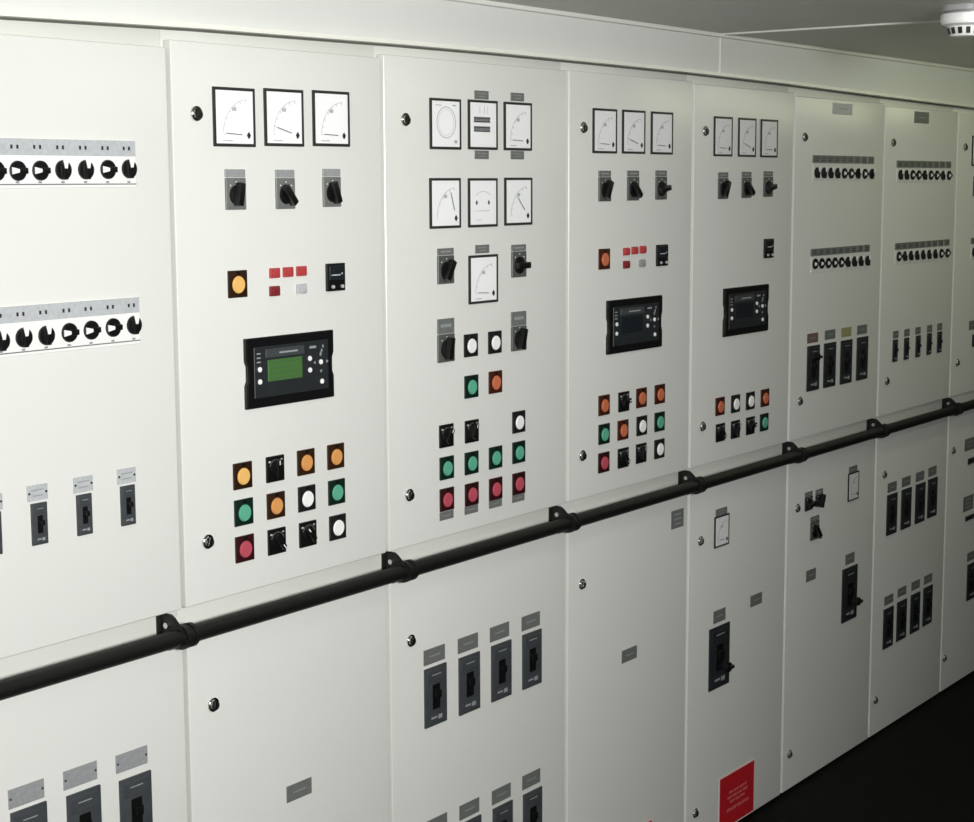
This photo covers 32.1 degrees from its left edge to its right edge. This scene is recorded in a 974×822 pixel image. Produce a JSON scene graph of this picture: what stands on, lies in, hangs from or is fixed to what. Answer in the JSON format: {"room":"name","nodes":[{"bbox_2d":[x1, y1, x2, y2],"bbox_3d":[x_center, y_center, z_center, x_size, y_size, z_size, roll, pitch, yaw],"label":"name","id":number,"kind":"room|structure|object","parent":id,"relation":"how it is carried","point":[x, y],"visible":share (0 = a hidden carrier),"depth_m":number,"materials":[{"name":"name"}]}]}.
{"room":"electrical room","nodes":[
{"label":"electrical room","id":0,"kind":"room"},
{"bbox_2d":[0,0,973,104],"bbox_3d":[0.248,-0.854,4.147,0.596,0.119,4.500,5,10,36],"label":"wall","id":1,"kind":"structure","parent":0,"point":[432,21],"depth_m":3.43,"materials":[{"name":"paint"}]},
{"bbox_2d":[0,10,973,109],"bbox_3d":[0.485,-0.782,3.980,0.045,0.037,4.500,5,10,36],"label":"trim","id":2,"kind":"structure","parent":1,"relation":"attached to","point":[4,14],"depth_m":3.11,"materials":[{"name":"grey metal"}]},
{"bbox_2d":[448,0,973,71],"bbox_3d":[0.849,-0.951,4.439,0.014,0.009,5.700,5,10,36],"label":"trim","id":3,"kind":"structure","parent":1,"relation":"attached to","point":[478,2],"depth_m":3.91,"materials":[{"name":"white"}]},
{"bbox_2d":[719,38,721,72],"bbox_3d":[0.559,-0.857,4.068,0.008,0.093,0.008,5,10,36],"label":"trim","id":4,"kind":"structure","parent":1,"relation":"attached to","point":[720,65],"depth_m":4.07,"materials":[{"name":"paint"}]},
{"bbox_2d":[489,0,973,68],"bbox_3d":[1.153,-0.769,2.672,3.800,0.100,8.200,5,10,36],"label":"ceiling","id":5,"kind":"structure","parent":0,"point":[925,42],"depth_m":3.69,"materials":[{"name":"paint"}]},
{"bbox_2d":[723,20,939,34],"bbox_3d":[1.852,-0.778,3.110,3.190,0.004,0.020,5,10,36],"label":"trim","id":6,"kind":"structure","parent":5,"relation":"attached to","point":[927,21],"depth_m":3.88,"materials":[{"name":"white"}]},
{"bbox_2d":[940,3,973,37],"bbox_3d":[0.973,-0.790,3.435,0.106,0.062,0.106,5,10,36],"label":"smoke detector","id":7,"kind":"object","parent":5,"relation":"attached to","point":[959,18],"visible":1,"depth_m":3.40,"materials":[{"name":"grey plastic"}]},
{"bbox_2d":[737,671,973,821],"bbox_3d":[1.162,1.335,2.956,3.800,0.102,8.200,5,10,36],"label":"floor","id":8,"kind":"structure","parent":0,"point":[919,767],"depth_m":4.78,"materials":[{"name":"black rubber"}]},
{"bbox_2d":[0,20,187,821],"bbox_3d":[-0.872,0.360,2.712,0.562,1.913,0.544,5,10,36],"label":"tall cabinet","id":9,"kind":"object","parent":8,"relation":"on","point":[90,547],"visible":0.98,"depth_m":2.57,"materials":[{"name":"metal"}]},
{"bbox_2d":[159,29,388,821],"bbox_3d":[-0.554,0.298,3.135,0.568,1.920,0.519,5,10,36],"label":"tall cabinet","id":10,"kind":"object","parent":8,"relation":"on","point":[274,144],"visible":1,"depth_m":2.92,"materials":[{"name":"metal"}]},
{"bbox_2d":[224,169,245,209],"bbox_3d":[-0.408,-0.363,2.782,0.018,0.066,0.046,5,10,36],"label":"switch","id":11,"kind":"object","parent":10,"relation":"attached to","point":[234,179],"depth_m":2.78,"materials":[{"name":"black plastic"}]},
{"bbox_2d":[227,270,247,297],"bbox_3d":[-0.412,-0.210,2.806,0.005,0.045,0.043,5,10,36],"label":"lamp","id":12,"kind":"object","parent":10,"relation":"attached to","point":[237,280],"depth_m":2.80,"materials":[{"name":"orange plastic"}]},
{"bbox_2d":[233,461,252,490],"bbox_3d":[-0.410,0.109,2.850,0.005,0.045,0.043,5,10,36],"label":"lamp","id":13,"kind":"object","parent":10,"relation":"on","point":[242,470],"depth_m":2.85,"materials":[{"name":"orange"}]},
{"bbox_2d":[234,497,253,526],"bbox_3d":[-0.410,0.171,2.859,0.005,0.045,0.043,5,10,36],"label":"lamp","id":14,"kind":"object","parent":10,"relation":"on","point":[243,506],"depth_m":2.85,"materials":[{"name":"teal plastic"}]},
{"bbox_2d":[235,533,254,563],"bbox_3d":[-0.409,0.232,2.868,0.005,0.045,0.043,5,10,36],"label":"lamp","id":15,"kind":"object","parent":10,"relation":"attached to","point":[244,542],"depth_m":2.86,"materials":[{"name":"red plastic"}]},
{"bbox_2d":[266,454,284,482],"bbox_3d":[-0.364,0.099,2.913,0.005,0.045,0.043,5,10,36],"label":"switch","id":16,"kind":"object","parent":10,"relation":"attached to","point":[275,463],"depth_m":2.91,"materials":[{"name":"black plastic"}]},
{"bbox_2d":[266,491,284,519],"bbox_3d":[-0.363,0.163,2.922,0.005,0.045,0.043,5,10,36],"label":"lamp","id":17,"kind":"object","parent":10,"relation":"on","point":[275,500],"depth_m":2.92,"materials":[{"name":"orange plastic"}]},
{"bbox_2d":[267,526,286,555],"bbox_3d":[-0.359,0.225,2.928,0.014,0.045,0.043,5,10,36],"label":"switch","id":18,"kind":"object","parent":10,"relation":"attached to","point":[276,535],"depth_m":2.92,"materials":[{"name":"black plastic"}]},
{"bbox_2d":[275,170,298,208],"bbox_3d":[-0.337,-0.376,2.877,0.018,0.066,0.046,5,10,36],"label":"switch","id":19,"kind":"object","parent":10,"relation":"attached to","point":[286,181],"depth_m":2.88,"materials":[{"name":"black plastic"}]},
{"bbox_2d":[297,448,314,475],"bbox_3d":[-0.317,0.090,2.975,0.005,0.045,0.043,5,10,36],"label":"lamp","id":20,"kind":"object","parent":10,"relation":"on","point":[305,456],"depth_m":2.97,"materials":[{"name":"orange plastic"}]},
{"bbox_2d":[298,484,315,512],"bbox_3d":[-0.317,0.154,2.984,0.005,0.045,0.043,5,10,36],"label":"lamp","id":21,"kind":"object","parent":10,"relation":"on","point":[306,492],"depth_m":2.98,"materials":[{"name":"white plastic"}]},
{"bbox_2d":[299,519,317,547],"bbox_3d":[-0.312,0.217,2.991,0.014,0.045,0.043,5,10,36],"label":"switch","id":22,"kind":"object","parent":10,"relation":"attached to","point":[308,528],"depth_m":2.99,"materials":[{"name":"black plastic"}]},
{"bbox_2d":[322,169,342,206],"bbox_3d":[-0.267,-0.391,2.971,0.018,0.066,0.046,5,10,36],"label":"switch","id":23,"kind":"object","parent":10,"relation":"attached to","point":[332,179],"depth_m":2.97,"materials":[{"name":"black plastic"}]},
{"bbox_2d":[327,442,343,469],"bbox_3d":[-0.271,0.081,3.038,0.005,0.045,0.043,5,10,36],"label":"lamp","id":24,"kind":"object","parent":10,"relation":"on","point":[335,450],"depth_m":3.03,"materials":[{"name":"brown plastic"}]},
{"bbox_2d":[328,478,344,505],"bbox_3d":[-0.270,0.145,3.047,0.005,0.045,0.043,5,10,36],"label":"lamp","id":25,"kind":"object","parent":10,"relation":"on","point":[336,486],"depth_m":3.04,"materials":[{"name":"teal plastic"}]},
{"bbox_2d":[329,513,345,540],"bbox_3d":[-0.269,0.209,3.057,0.005,0.045,0.043,5,10,36],"label":"lamp","id":26,"kind":"object","parent":10,"relation":"attached to","point":[337,521],"depth_m":3.05,"materials":[{"name":"white plastic"}]},
{"bbox_2d":[374,45,565,821],"bbox_3d":[-0.221,0.234,3.584,0.568,1.923,0.605,5,10,36],"label":"tall cabinet","id":27,"kind":"object","parent":8,"relation":"on","point":[473,146],"visible":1,"depth_m":3.37,"materials":[{"name":"metal"}]},
{"bbox_2d":[437,318,455,362],"bbox_3d":[-0.073,-0.136,3.270,0.018,0.084,0.052,5,10,36],"label":"switch","id":28,"kind":"object","parent":27,"relation":"attached to","point":[446,327],"depth_m":3.27,"materials":[{"name":"black plastic"}]},
{"bbox_2d":[439,486,453,511],"bbox_3d":[-0.078,0.173,3.314,0.005,0.045,0.043,5,10,36],"label":"lamp","id":29,"kind":"object","parent":27,"relation":"attached to","point":[446,493],"depth_m":3.31,"materials":[{"name":"red plastic"}]},
{"bbox_2d":[439,455,453,480],"bbox_3d":[-0.078,0.111,3.306,0.005,0.045,0.043,5,10,36],"label":"lamp","id":30,"kind":"object","parent":27,"relation":"on","point":[446,462],"depth_m":3.30,"materials":[{"name":"teal plastic"}]},
{"bbox_2d":[439,423,454,447],"bbox_3d":[-0.075,0.049,3.295,0.014,0.045,0.043,5,10,36],"label":"switch","id":31,"kind":"object","parent":27,"relation":"attached to","point":[446,430],"depth_m":3.29,"materials":[{"name":"black plastic"}]},
{"bbox_2d":[437,248,456,283],"bbox_3d":[-0.074,-0.278,3.251,0.018,0.068,0.050,5,10,36],"label":"switch","id":32,"kind":"object","parent":27,"relation":"attached to","point":[446,257],"depth_m":3.25,"materials":[{"name":"black plastic"}]},
{"bbox_2d":[464,333,477,357],"bbox_3d":[-0.031,-0.129,3.339,0.005,0.045,0.043,5,10,36],"label":"lamp","id":33,"kind":"object","parent":27,"relation":"attached to","point":[470,339],"depth_m":3.33,"materials":[{"name":"white"}]},
{"bbox_2d":[464,450,478,474],"bbox_3d":[-0.030,0.103,3.371,0.005,0.045,0.043,5,10,36],"label":"lamp","id":34,"kind":"object","parent":27,"relation":"on","point":[471,457],"depth_m":3.36,"materials":[{"name":"teal plastic"}]},
{"bbox_2d":[464,374,478,398],"bbox_3d":[-0.030,-0.048,3.351,0.005,0.045,0.043,5,10,36],"label":"lamp","id":35,"kind":"object","parent":27,"relation":"attached to","point":[471,381],"depth_m":3.35,"materials":[{"name":"teal plastic"}]},
{"bbox_2d":[465,419,478,443],"bbox_3d":[-0.030,0.040,3.363,0.005,0.045,0.043,5,10,36],"label":"switch","id":36,"kind":"object","parent":27,"relation":"attached to","point":[471,425],"depth_m":3.35,"materials":[{"name":"black plastic"}]},
{"bbox_2d":[465,481,478,506],"bbox_3d":[-0.030,0.166,3.379,0.005,0.045,0.043,5,10,36],"label":"lamp","id":37,"kind":"object","parent":27,"relation":"attached to","point":[471,487],"depth_m":3.37,"materials":[{"name":"red plastic"}]},
{"bbox_2d":[488,370,501,393],"bbox_3d":[0.018,-0.058,3.415,0.005,0.045,0.043,5,10,36],"label":"lamp","id":38,"kind":"object","parent":27,"relation":"attached to","point":[494,376],"depth_m":3.41,"materials":[{"name":"brown plastic"}]},
{"bbox_2d":[488,330,501,353],"bbox_3d":[0.017,-0.138,3.403,0.005,0.045,0.043,5,10,36],"label":"lamp","id":39,"kind":"object","parent":27,"relation":"attached to","point":[494,336],"depth_m":3.40,"materials":[{"name":"white plastic"}]},
{"bbox_2d":[489,445,501,469],"bbox_3d":[0.018,0.094,3.435,0.005,0.045,0.043,5,10,36],"label":"lamp","id":40,"kind":"object","parent":27,"relation":"on","point":[495,451],"depth_m":3.43,"materials":[{"name":"teal plastic"}]},
{"bbox_2d":[489,476,502,500],"bbox_3d":[0.018,0.158,3.444,0.005,0.045,0.043,5,10,36],"label":"lamp","id":41,"kind":"object","parent":27,"relation":"attached to","point":[495,482],"depth_m":3.44,"materials":[{"name":"red plastic"}]},
{"bbox_2d":[512,471,524,494],"bbox_3d":[0.066,0.150,3.509,0.005,0.045,0.043,5,10,36],"label":"lamp","id":42,"kind":"object","parent":27,"relation":"attached to","point":[518,477],"depth_m":3.50,"materials":[{"name":"red plastic"}]},
{"bbox_2d":[512,440,524,463],"bbox_3d":[0.066,0.085,3.500,0.005,0.045,0.043,5,10,36],"label":"lamp","id":43,"kind":"object","parent":27,"relation":"on","point":[518,446],"depth_m":3.49,"materials":[{"name":"teal plastic"}]},
{"bbox_2d":[512,410,524,433],"bbox_3d":[0.066,0.022,3.492,0.005,0.045,0.043,5,10,36],"label":"lamp","id":44,"kind":"object","parent":27,"relation":"on","point":[518,416],"depth_m":3.49,"materials":[{"name":"white plastic"}]},
{"bbox_2d":[511,311,527,350],"bbox_3d":[0.071,-0.163,3.464,0.018,0.080,0.052,5,10,36],"label":"switch","id":45,"kind":"object","parent":27,"relation":"attached to","point":[519,319],"depth_m":3.46,"materials":[{"name":"black plastic"}]},
{"bbox_2d":[511,244,530,277],"bbox_3d":[0.070,-0.305,3.445,0.018,0.066,0.050,5,10,36],"label":"switch","id":46,"kind":"object","parent":27,"relation":"attached to","point":[520,253],"depth_m":3.45,"materials":[{"name":"black plastic"}]},
{"bbox_2d":[560,62,691,821],"bbox_3d":[0.116,0.172,4.037,0.568,1.923,0.530,5,10,36],"label":"tall cabinet","id":47,"kind":"object","parent":8,"relation":"on","point":[629,131],"visible":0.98,"depth_m":3.84,"materials":[{"name":"metal"}]},
{"bbox_2d":[0,398,973,700],"bbox_3d":[0.514,0.170,4.109,0.060,0.060,4.450,5,10,36],"label":"handrail","id":48,"kind":"object","parent":47,"relation":"attached to","point":[170,635],"visible":1,"depth_m":3.19,"materials":[{"name":"black metal"}]},
{"bbox_2d":[598,451,609,473],"bbox_3d":[0.260,0.114,3.770,0.005,0.045,0.043,5,10,36],"label":"lamp","id":49,"kind":"object","parent":47,"relation":"attached to","point":[603,456],"depth_m":3.77,"materials":[{"name":"red plastic"}]},
{"bbox_2d":[598,423,609,444],"bbox_3d":[0.261,0.051,3.762,0.005,0.045,0.043,5,10,36],"label":"lamp","id":50,"kind":"object","parent":47,"relation":"on","point":[603,428],"depth_m":3.76,"materials":[{"name":"teal plastic"}]},
{"bbox_2d":[598,394,609,415],"bbox_3d":[0.260,-0.013,3.753,0.005,0.045,0.043,5,10,36],"label":"lamp","id":51,"kind":"object","parent":47,"relation":"on","point":[603,399],"depth_m":3.75,"materials":[{"name":"brown plastic"}]},
{"bbox_2d":[598,248,609,269],"bbox_3d":[0.257,-0.333,3.708,0.005,0.045,0.043,5,10,36],"label":"lamp","id":52,"kind":"object","parent":47,"relation":"attached to","point":[603,253],"depth_m":3.70,"materials":[{"name":"brown plastic"}]},
{"bbox_2d":[598,171,613,200],"bbox_3d":[0.262,-0.489,3.684,0.018,0.066,0.048,5,10,36],"label":"switch","id":53,"kind":"object","parent":47,"relation":"attached to","point":[605,178],"depth_m":3.68,"materials":[{"name":"black plastic"}]},
{"bbox_2d":[617,419,628,440],"bbox_3d":[0.308,0.043,3.826,0.005,0.045,0.043,5,10,36],"label":"lamp","id":54,"kind":"object","parent":47,"relation":"on","point":[622,424],"depth_m":3.82,"materials":[{"name":"brown plastic"}]},
{"bbox_2d":[618,447,630,468],"bbox_3d":[0.312,0.106,3.833,0.014,0.045,0.043,5,10,36],"label":"switch","id":55,"kind":"object","parent":47,"relation":"attached to","point":[624,453],"depth_m":3.83,"materials":[{"name":"black plastic"}]},
{"bbox_2d":[618,391,631,411],"bbox_3d":[0.312,-0.021,3.817,0.014,0.045,0.043,5,10,36],"label":"switch","id":56,"kind":"object","parent":47,"relation":"attached to","point":[624,397],"depth_m":3.81,"materials":[{"name":"black plastic"}]},
{"bbox_2d":[627,171,642,200],"bbox_3d":[0.332,-0.503,3.778,0.018,0.066,0.048,5,10,36],"label":"switch","id":57,"kind":"object","parent":47,"relation":"attached to","point":[634,178],"depth_m":3.78,"materials":[{"name":"black plastic"}]},
{"bbox_2d":[636,442,646,463],"bbox_3d":[0.355,0.097,3.898,0.005,0.045,0.043,5,10,36],"label":"switch","id":58,"kind":"object","parent":47,"relation":"attached to","point":[641,447],"depth_m":3.89,"materials":[{"name":"black plastic"}]},
{"bbox_2d":[636,415,646,435],"bbox_3d":[0.356,0.034,3.891,0.005,0.045,0.043,5,10,36],"label":"lamp","id":59,"kind":"object","parent":47,"relation":"on","point":[641,420],"depth_m":3.88,"materials":[{"name":"white plastic"}]},
{"bbox_2d":[636,387,646,407],"bbox_3d":[0.354,-0.030,3.880,0.005,0.045,0.043,5,10,36],"label":"lamp","id":60,"kind":"object","parent":47,"relation":"on","point":[641,392],"depth_m":3.87,"materials":[{"name":"brown plastic"}]},
{"bbox_2d":[654,438,664,458],"bbox_3d":[0.404,0.088,3.963,0.005,0.045,0.043,5,10,36],"label":"lamp","id":61,"kind":"object","parent":47,"relation":"attached to","point":[659,443],"depth_m":3.96,"materials":[{"name":"white plastic"}]},
{"bbox_2d":[654,411,664,431],"bbox_3d":[0.403,0.025,3.954,0.005,0.045,0.043,5,10,36],"label":"lamp","id":62,"kind":"object","parent":47,"relation":"on","point":[659,416],"depth_m":3.95,"materials":[{"name":"teal plastic"}]},
{"bbox_2d":[654,384,664,404],"bbox_3d":[0.403,-0.040,3.946,0.005,0.045,0.043,5,10,36],"label":"lamp","id":63,"kind":"object","parent":47,"relation":"on","point":[659,389],"depth_m":3.94,"materials":[{"name":"brown plastic"}]},
{"bbox_2d":[655,170,671,199],"bbox_3d":[0.404,-0.517,3.875,0.018,0.066,0.048,5,10,36],"label":"switch","id":64,"kind":"object","parent":47,"relation":"attached to","point":[663,187],"depth_m":3.87,"materials":[{"name":"black plastic"}]},
{"bbox_2d":[684,75,793,821],"bbox_3d":[0.431,0.114,4.460,0.569,1.922,0.529,5,10,36],"label":"tall cabinet","id":65,"kind":"object","parent":8,"relation":"on","point":[742,149],"visible":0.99,"depth_m":4.27,"materials":[{"name":"metal"}]},
{"bbox_2d":[715,396,724,415],"bbox_3d":[0.576,-0.011,4.187,0.005,0.045,0.043,5,10,36],"label":"lamp","id":66,"kind":"object","parent":65,"relation":"on","point":[719,400],"depth_m":4.18,"materials":[{"name":"orange plastic"}]},
{"bbox_2d":[715,423,726,442],"bbox_3d":[0.582,0.054,4.196,0.014,0.045,0.043,5,10,36],"label":"switch","id":67,"kind":"object","parent":65,"relation":"attached to","point":[720,428],"depth_m":4.19,"materials":[{"name":"black plastic"}]},
{"bbox_2d":[718,172,731,198],"bbox_3d":[0.579,-0.547,4.111,0.018,0.064,0.048,5,10,36],"label":"switch","id":68,"kind":"object","parent":65,"relation":"attached to","point":[724,178],"depth_m":4.11,"materials":[{"name":"black plastic"}]},
{"bbox_2d":[731,394,739,412],"bbox_3d":[0.624,-0.018,4.252,0.005,0.045,0.043,5,10,36],"label":"lamp","id":69,"kind":"object","parent":65,"relation":"on","point":[735,398],"depth_m":4.24,"materials":[{"name":"white plastic"}]},
{"bbox_2d":[731,420,740,438],"bbox_3d":[0.629,0.046,4.259,0.014,0.045,0.043,5,10,36],"label":"switch","id":70,"kind":"object","parent":65,"relation":"attached to","point":[735,424],"depth_m":4.25,"materials":[{"name":"black plastic"}]},
{"bbox_2d":[718,758,754,821],"bbox_3d":[0.652,1.003,4.425,0.003,0.146,0.195,5,10,36],"label":"warning sign","id":71,"kind":"object","parent":65,"relation":"attached to","point":[736,788],"visible":1,"depth_m":4.42,"materials":[{"name":"red plastic"}]},
{"bbox_2d":[741,172,755,197],"bbox_3d":[0.650,-0.561,4.207,0.018,0.064,0.048,5,10,36],"label":"switch","id":72,"kind":"object","parent":65,"relation":"attached to","point":[747,178],"depth_m":4.20,"materials":[{"name":"black plastic"}]},
{"bbox_2d":[746,391,754,409],"bbox_3d":[0.671,-0.026,4.315,0.005,0.045,0.043,5,10,36],"label":"lamp","id":73,"kind":"object","parent":65,"relation":"on","point":[750,395],"depth_m":4.31,"materials":[{"name":"white plastic"}]},
{"bbox_2d":[746,416,756,434],"bbox_3d":[0.676,0.038,4.323,0.014,0.045,0.043,5,10,36],"label":"switch","id":74,"kind":"object","parent":65,"relation":"attached to","point":[751,421],"depth_m":4.32,"materials":[{"name":"black plastic"}]},
{"bbox_2d":[760,413,768,431],"bbox_3d":[0.718,0.029,4.386,0.005,0.045,0.043,5,10,36],"label":"lamp","id":75,"kind":"object","parent":65,"relation":"attached to","point":[764,417],"depth_m":4.38,"materials":[{"name":"teal plastic"}]},
{"bbox_2d":[760,388,768,406],"bbox_3d":[0.719,-0.034,4.380,0.005,0.045,0.043,5,10,36],"label":"lamp","id":76,"kind":"object","parent":65,"relation":"on","point":[764,392],"depth_m":4.37,"materials":[{"name":"orange plastic"}]},
{"bbox_2d":[763,171,776,196],"bbox_3d":[0.720,-0.576,4.300,0.018,0.064,0.048,5,10,36],"label":"switch","id":77,"kind":"object","parent":65,"relation":"attached to","point":[769,177],"depth_m":4.30,"materials":[{"name":"black plastic"}]},
{"bbox_2d":[780,87,883,792],"bbox_3d":[0.759,0.056,4.903,0.569,1.917,0.578,5,10,36],"label":"tall cabinet","id":78,"kind":"object","parent":8,"relation":"on","point":[838,138],"visible":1,"depth_m":4.72,"materials":[{"name":"metal"}]},
{"bbox_2d":[804,491,816,511],"bbox_3d":[0.886,0.247,4.635,0.018,0.052,0.044,5,10,36],"label":"switch","id":79,"kind":"object","parent":78,"relation":"attached to","point":[810,502],"depth_m":4.63,"materials":[{"name":"black plastic"}]},
{"bbox_2d":[810,515,822,540],"bbox_3d":[0.911,0.323,4.678,0.018,0.066,0.052,5,10,36],"label":"switch","id":80,"kind":"object","parent":78,"relation":"attached to","point":[816,534],"depth_m":4.67,"materials":[{"name":"black plastic"}]},
{"bbox_2d":[815,488,825,507],"bbox_3d":[0.925,0.242,4.687,0.018,0.051,0.044,5,10,36],"label":"switch","id":81,"kind":"object","parent":78,"relation":"attached to","point":[820,496],"depth_m":4.68,"materials":[{"name":"black plastic"}]},
{"bbox_2d":[868,98,957,736],"bbox_3d":[1.096,-0.004,5.363,0.562,1.908,0.565,5,10,36],"label":"tall cabinet","id":82,"kind":"object","parent":8,"relation":"on","point":[920,141],"visible":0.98,"depth_m":5.18,"materials":[{"name":"metal"}]},
{"bbox_2d":[939,107,973,691],"bbox_3d":[1.437,-0.063,5.818,0.568,1.902,0.577,5,10,36],"label":"tall cabinet","id":83,"kind":"object","parent":8,"relation":"on","point":[957,616],"visible":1,"depth_m":5.53,"materials":[{"name":"metal"}]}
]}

